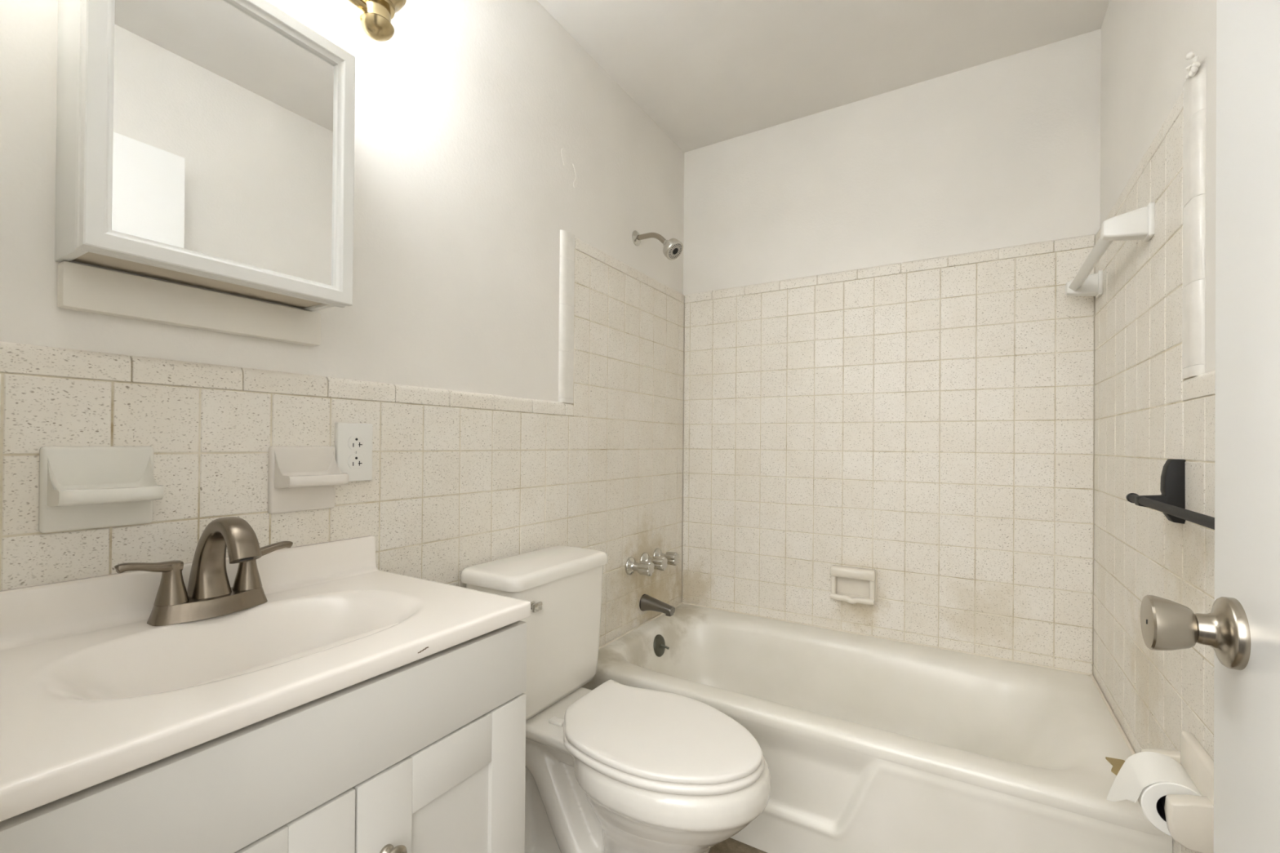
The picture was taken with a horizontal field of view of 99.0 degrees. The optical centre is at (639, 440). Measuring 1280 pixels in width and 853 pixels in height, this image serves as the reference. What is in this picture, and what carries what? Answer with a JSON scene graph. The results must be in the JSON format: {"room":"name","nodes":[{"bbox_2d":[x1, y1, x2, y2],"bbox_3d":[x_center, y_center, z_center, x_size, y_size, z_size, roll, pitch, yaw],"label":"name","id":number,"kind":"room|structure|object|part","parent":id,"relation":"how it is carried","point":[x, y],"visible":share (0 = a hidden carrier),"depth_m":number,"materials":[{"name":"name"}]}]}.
{"room":"bathroom","nodes":[
{"label":"bathroom","id":0,"kind":"room"},
{"bbox_2d":[0,0,684,647],"bbox_3d":[-0.402,-0.118,1.579,0.115,2.413,2.380,0,0,31],"label":"wall","id":1,"kind":"structure","parent":0,"point":[508,345],"depth_m":1.33,"materials":[{"name":"white paint"}]},
{"bbox_2d":[38,446,164,533],"bbox_3d":[-0.772,0.069,0.792,0.076,0.120,0.122,0,0,31],"label":"soap dish","id":2,"kind":"object","parent":1,"relation":"attached to","point":[81,487],"visible":1,"depth_m":0.79,"materials":[{"name":"white ceramic"}]},
{"bbox_2d":[47,456,164,506],"bbox_3d":[-0.766,0.054,0.789,0.063,0.074,0.110,0,0,31],"label":"shelf","id":3,"kind":"object","parent":2,"relation":"attached to","point":[72,481],"depth_m":0.79,"materials":[{"name":"white ceramic"}]},
{"bbox_2d":[57,261,320,346],"bbox_3d":[-0.730,-0.220,0.928,0.026,0.064,0.358,0,0,31],"label":"board","id":4,"kind":"object","parent":1,"relation":"attached to","point":[81,287],"visible":1,"depth_m":0.88,"materials":[{"name":"white wood"}]},
{"bbox_2d":[54,0,355,311],"bbox_3d":[-0.682,-0.487,0.899,0.134,0.466,0.362,0,0,31],"label":"medicine cabinet","id":5,"kind":"object","parent":1,"relation":"attached to","point":[204,144],"visible":0.94,"depth_m":0.84,"materials":[{"name":"white plastic"}]},
{"bbox_3d":[-0.701,-0.264,0.901,0.090,0.009,0.324,0,0,31],"label":"panel","id":6,"kind":"part","parent":5,"relation":"part of","materials":[{"name":"white wood"}]},
{"bbox_2d":[111,0,335,285],"bbox_3d":[-0.640,-0.487,0.873,0.005,0.409,0.305,0,0,31],"label":"mirror","id":7,"kind":"object","parent":5,"relation":"attached to","point":[224,113],"depth_m":0.85,"materials":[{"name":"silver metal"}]},
{"bbox_2d":[267,446,349,514],"bbox_3d":[-0.623,0.073,1.039,0.076,0.124,0.121,0,0,31],"label":"soap dish","id":8,"kind":"object","parent":1,"relation":"attached to","point":[300,478],"visible":1,"depth_m":1.04,"materials":[{"name":"white ceramic"}]},
{"bbox_2d":[274,451,349,488],"bbox_3d":[-0.618,0.050,1.036,0.063,0.074,0.109,0,0,31],"label":"shelf","id":9,"kind":"object","parent":8,"relation":"attached to","point":[292,469],"depth_m":1.04,"materials":[{"name":"white ceramic"}]},
{"bbox_2d":[334,422,373,481],"bbox_3d":[-0.595,0.024,1.139,0.016,0.121,0.076,0,0,31],"label":"electrical outlet","id":10,"kind":"object","parent":1,"relation":"attached to","point":[353,441],"visible":0.94,"depth_m":1.13,"materials":[{"name":"white plastic"}]},
{"bbox_2d":[347,454,364,468],"bbox_3d":[-0.590,0.044,1.136,0.003,0.028,0.034,0,0,31],"label":"receptacle","id":11,"kind":"object","parent":10,"relation":"attached to","point":[354,461],"depth_m":1.13,"materials":[{"name":"white plastic"}]},
{"bbox_2d":[347,435,364,449],"bbox_3d":[-0.589,0.005,1.136,0.003,0.028,0.034,0,0,31],"label":"receptacle","id":12,"kind":"object","parent":10,"relation":"attached to","point":[354,442],"depth_m":1.13,"materials":[{"name":"white plastic"}]},
{"bbox_2d":[347,0,406,42],"bbox_3d":[-0.632,-0.841,0.873,0.244,0.234,0.496,0,0,31],"label":"vanity light","id":13,"kind":"object","parent":1,"relation":"attached to","point":[375,17],"visible":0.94,"depth_m":0.99,"materials":[{"name":"gold metal"}]},
{"bbox_3d":[-0.232,-0.396,1.757,0.012,0.549,0.063,0,0,41],"label":"upright edge trim","id":14,"kind":"part","parent":1,"relation":"part of","materials":[{"name":"beige tile"}]},
{"bbox_2d":[625,556,654,576],"bbox_3d":[0.004,0.478,2.058,0.096,0.069,0.069,0,0,31],"label":"handle","id":15,"kind":"object","parent":1,"relation":"attached to","point":[643,567],"visible":1,"depth_m":2.04,"materials":[{"name":"silver metal"}]},
{"bbox_3d":[0.024,0.478,2.046,0.050,0.054,0.051,0,0,31],"label":"knob","id":16,"kind":"part","parent":15,"relation":"part of","materials":[{"name":"silver metal"}]},
{"bbox_2d":[640,552,667,570],"bbox_3d":[0.059,0.479,2.148,0.096,0.069,0.069,0,0,31],"label":"handle","id":17,"kind":"object","parent":1,"relation":"attached to","point":[660,563],"visible":0.75,"depth_m":2.13,"materials":[{"name":"silver metal"}]},
{"bbox_3d":[0.078,0.479,2.136,0.050,0.054,0.051,0,0,31],"label":"knob","id":18,"kind":"part","parent":17,"relation":"part of","materials":[{"name":"silver metal"}]},
{"bbox_2d":[639,594,675,616],"bbox_3d":[0.072,0.644,2.138,0.132,0.066,0.066,0,0,31],"label":"tub spout","id":19,"kind":"object","parent":1,"relation":"attached to","point":[647,602],"visible":1,"depth_m":2.13,"materials":[{"name":"grey metal"}]},
{"bbox_2d":[631,230,683,260],"bbox_3d":[0.069,-0.750,2.077,0.202,0.139,0.078,0,0,31],"label":"shower head","id":20,"kind":"object","parent":1,"relation":"attached to","point":[673,248],"visible":1,"depth_m":2.05},
{"bbox_3d":[0.047,-0.769,2.098,0.143,0.063,0.019,0,0,31],"label":"arm","id":21,"kind":"part","parent":20,"relation":"part of","materials":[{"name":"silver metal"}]},
{"bbox_2d":[652,548,679,565],"bbox_3d":[0.112,0.479,2.236,0.096,0.069,0.069,0,0,31],"label":"handle","id":22,"kind":"object","parent":1,"relation":"attached to","point":[673,557],"visible":0.71,"depth_m":2.21,"materials":[{"name":"silver metal"}]},
{"bbox_3d":[0.132,0.480,2.224,0.050,0.054,0.051,0,0,31],"label":"knob","id":23,"kind":"part","parent":22,"relation":"part of","materials":[{"name":"silver metal"}]},
{"bbox_2d":[708,837,767,852],"bbox_3d":[0.253,1.143,1.172,1.682,0.100,2.380,0,0,31],"label":"floor","id":24,"kind":"structure","parent":0,"point":[730,845],"depth_m":1.47,"materials":[{"name":"brown tile"}]},
{"bbox_2d":[0,620,526,852],"bbox_3d":[-0.535,0.692,0.786,0.478,0.785,0.606,0,0,31],"label":"vanity cabinet","id":25,"kind":"object","parent":24,"relation":"on","point":[427,754],"visible":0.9,"depth_m":0.67,"materials":[{"name":"white paint"}]},
{"bbox_2d":[0,535,530,822],"bbox_3d":[-0.543,0.300,0.793,0.462,0.196,0.617,0,0,31],"label":"sink","id":26,"kind":"object","parent":25,"relation":"in","point":[92,693],"visible":0.89,"depth_m":0.74,"materials":[{"name":"white ceramic"}]},
{"bbox_2d":[114,516,293,626],"bbox_3d":[-0.673,0.197,0.858,0.179,0.160,0.179,1,0,-17],"label":"bathroom faucet","id":27,"kind":"object","parent":26,"relation":"on","point":[209,593],"visible":1,"depth_m":0.84,"materials":[{"name":"silver metal"}]},
{"bbox_3d":[-0.719,0.186,0.800,0.021,0.024,0.078,0,0,31],"label":"lever","id":28,"kind":"part","parent":27,"relation":"part of","materials":[{"name":"silver metal"}]},
{"bbox_3d":[-0.706,0.214,0.824,0.041,0.062,0.041,0,0,31],"label":"handle","id":29,"kind":"part","parent":27,"relation":"part of","materials":[{"name":"silver metal"}]},
{"bbox_3d":[-0.642,0.198,0.845,0.159,0.160,0.062,0,0,31],"label":"spout","id":30,"kind":"part","parent":27,"relation":"part of","materials":[{"name":"silver metal"}]},
{"bbox_3d":[-0.653,0.214,0.911,0.041,0.062,0.041,0,0,31],"label":"handle","id":31,"kind":"part","parent":27,"relation":"part of","materials":[{"name":"silver metal"}]},
{"bbox_3d":[-0.638,0.187,0.934,0.021,0.024,0.078,0,0,31],"label":"lever","id":32,"kind":"part","parent":27,"relation":"part of","materials":[{"name":"silver metal"}]},
{"bbox_3d":[-0.439,0.704,0.552,0.019,0.548,0.300,0,0,31],"label":"door","id":33,"kind":"part","parent":25,"relation":"part of","materials":[{"name":"white paint"}]},
{"bbox_3d":[-0.319,0.537,0.705,0.026,0.032,0.032,0,0,31],"label":"knob","id":34,"kind":"part","parent":25,"relation":"part of","materials":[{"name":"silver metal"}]},
{"bbox_3d":[-0.282,0.707,0.812,0.019,0.548,0.302,0,0,31],"label":"door","id":35,"kind":"part","parent":25,"relation":"part of","materials":[{"name":"white paint"}]},
{"bbox_2d":[460,545,770,852],"bbox_3d":[-0.042,0.706,1.337,0.739,0.770,0.400,0,0,31],"label":"toilet","id":36,"kind":"object","parent":24,"relation":"on","point":[613,766],"visible":0.84,"depth_m":1.29,"materials":[{"name":"white porcelain"},{"name":"white plastic"},{"name":"chrome metal"}]},
{"bbox_3d":[-0.269,0.336,1.477,0.202,0.034,0.400,0,0,31],"label":"tank lid","id":37,"kind":"part","parent":36,"relation":"part of","materials":[{"name":"white ceramic"}]},
{"bbox_3d":[-0.272,0.521,1.477,0.187,0.335,0.374,0,0,31],"label":"tank","id":38,"kind":"part","parent":36,"relation":"part of","materials":[{"name":"white ceramic"}]},
{"bbox_3d":[-0.252,0.399,1.317,0.021,0.024,0.032,0,0,31],"label":"flush lever","id":39,"kind":"part","parent":36,"relation":"part of","materials":[{"name":"silver metal"}]},
{"bbox_3d":[0.044,0.667,1.260,0.485,0.016,0.344,0,0,31],"label":"lid","id":40,"kind":"part","parent":36,"relation":"part of","materials":[{"name":"white plastic"}]},
{"bbox_3d":[0.044,0.686,1.260,0.491,0.021,0.350,0,0,31],"label":"seat","id":41,"kind":"part","parent":36,"relation":"part of","materials":[{"name":"white plastic"}]},
{"bbox_2d":[581,602,1173,852],"bbox_3d":[0.604,0.912,1.752,1.441,0.373,0.788,0,0,31],"label":"bathtub","id":42,"kind":"object","parent":24,"relation":"on","point":[868,744],"visible":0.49,"depth_m":1.46,"materials":[{"name":"white ceramic"}]},
{"bbox_3d":[0.077,0.798,2.126,0.025,0.082,0.082,0,0,31],"label":"overflow plate","id":43,"kind":"part","parent":42,"relation":"part of","materials":[{"name":"metal"}]},
{"bbox_3d":[0.099,0.799,2.118,0.035,0.017,0.009,0,0,17],"label":"trip lever","id":44,"kind":"part","parent":42,"relation":"part of","materials":[{"name":"metal"}]},
{"bbox_2d":[537,0,1110,152],"bbox_3d":[0.275,-1.370,1.184,1.682,0.100,2.380,0,0,31],"label":"ceiling","id":45,"kind":"structure","parent":0,"point":[706,73],"depth_m":1.81,"materials":[{"name":"paint"}]},
{"bbox_2d":[681,28,1101,676],"bbox_3d":[0.845,-0.104,2.143,1.470,2.413,0.115,0,0,31],"label":"wall","id":46,"kind":"structure","parent":0,"point":[889,362],"depth_m":2.00,"materials":[{"name":"beige tile"}]},
{"bbox_2d":[830,564,876,604],"bbox_3d":[0.806,0.545,2.063,0.160,0.132,0.065,0,0,31],"label":"soap dish","id":47,"kind":"object","parent":46,"relation":"attached to","point":[852,585],"visible":1,"depth_m":2.06,"materials":[{"name":"beige ceramic"}]},
{"bbox_2d":[1093,0,1216,852],"bbox_3d":[0.925,-0.110,0.779,0.126,2.413,2.380,0,0,31],"label":"wall","id":48,"kind":"structure","parent":0,"point":[1155,310],"depth_m":1.17,"materials":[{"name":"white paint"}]},
{"bbox_2d":[1065,201,1155,297],"bbox_3d":[1.218,-0.475,1.440,0.086,0.072,0.582,0,0,31],"label":"towel bar","id":49,"kind":"object","parent":48,"relation":"attached to","point":[1139,224],"visible":1,"depth_m":1.22,"materials":[{"name":"white ceramic"}]},
{"bbox_3d":[1.354,-0.472,1.667,0.086,0.072,0.052,0,0,31],"label":"post","id":50,"kind":"part","parent":49,"relation":"part of","materials":[{"name":"white ceramic"}]},
{"bbox_3d":[1.081,-0.477,1.213,0.086,0.072,0.052,0,0,31],"label":"post","id":51,"kind":"part","parent":49,"relation":"part of","materials":[{"name":"white ceramic"}]},
{"bbox_2d":[1125,458,1214,529],"bbox_3d":[0.844,0.091,0.808,0.068,0.118,0.656,0,0,31],"label":"towel bar","id":52,"kind":"object","parent":48,"relation":"attached to","point":[1171,502],"visible":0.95,"depth_m":1.00,"materials":[{"name":"black metal"}]},
{"bbox_3d":[0.823,0.112,0.820,0.016,0.016,0.648,0,0,31],"label":"rod","id":53,"kind":"part","parent":52,"relation":"part of","materials":[{"name":"black metal"}]},
{"bbox_2d":[1140,730,1213,852],"bbox_3d":[0.904,0.584,0.911,0.068,0.147,0.200,0,0,31],"label":"toilet paper holder","id":54,"kind":"object","parent":48,"relation":"attached to","point":[1189,819],"visible":0.61,"depth_m":0.85,"materials":[{"name":"beige ceramic"}]},
{"bbox_2d":[1106,751,1201,836],"bbox_3d":[0.888,0.611,0.938,0.116,0.108,0.105,0,0,31],"label":"toilet paper roll","id":55,"kind":"object","parent":54,"relation":"on","point":[1145,777],"visible":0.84,"depth_m":0.92,"materials":[{"name":"paper"}]},
{"bbox_3d":[0.945,0.597,0.989,0.058,0.079,0.026,0,0,31],"label":"post","id":56,"kind":"part","parent":54,"relation":"part of","materials":[{"name":"beige ceramic"}]},
{"bbox_3d":[0.865,0.596,0.856,0.058,0.079,0.030,0,0,31],"label":"post","id":57,"kind":"part","parent":54,"relation":"part of","materials":[{"name":"beige ceramic"}]},
{"bbox_3d":[0.920,0.584,0.889,0.018,0.147,0.178,0,0,31],"label":"plate","id":58,"kind":"part","parent":54,"relation":"part of","materials":[{"name":"beige ceramic"}]},
{"bbox_3d":[0.997,-0.389,0.987,0.012,0.549,0.064,0,0,21],"label":"upright edge trim","id":59,"kind":"part","parent":48,"relation":"part of","materials":[{"name":"beige tile"}]},
{"bbox_3d":[-0.319,-0.123,0.210,1.470,2.413,0.120,0,0,31],"label":"wall","id":60,"kind":"structure","parent":0,"visible":0},
{"bbox_2d":[1140,0,1279,852],"bbox_3d":[0.385,0.079,0.261,0.096,1.996,0.672,0,0,31],"label":"door","id":61,"kind":"structure","parent":60,"relation":"in","point":[1242,627],"depth_m":0.48,"materials":[{"name":"white paint"}]},
{"bbox_3d":[0.504,0.175,0.518,0.034,0.051,0.051,0,0,31],"label":"knob","id":62,"kind":"part","parent":61,"relation":"part of","materials":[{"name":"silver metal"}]}
]}

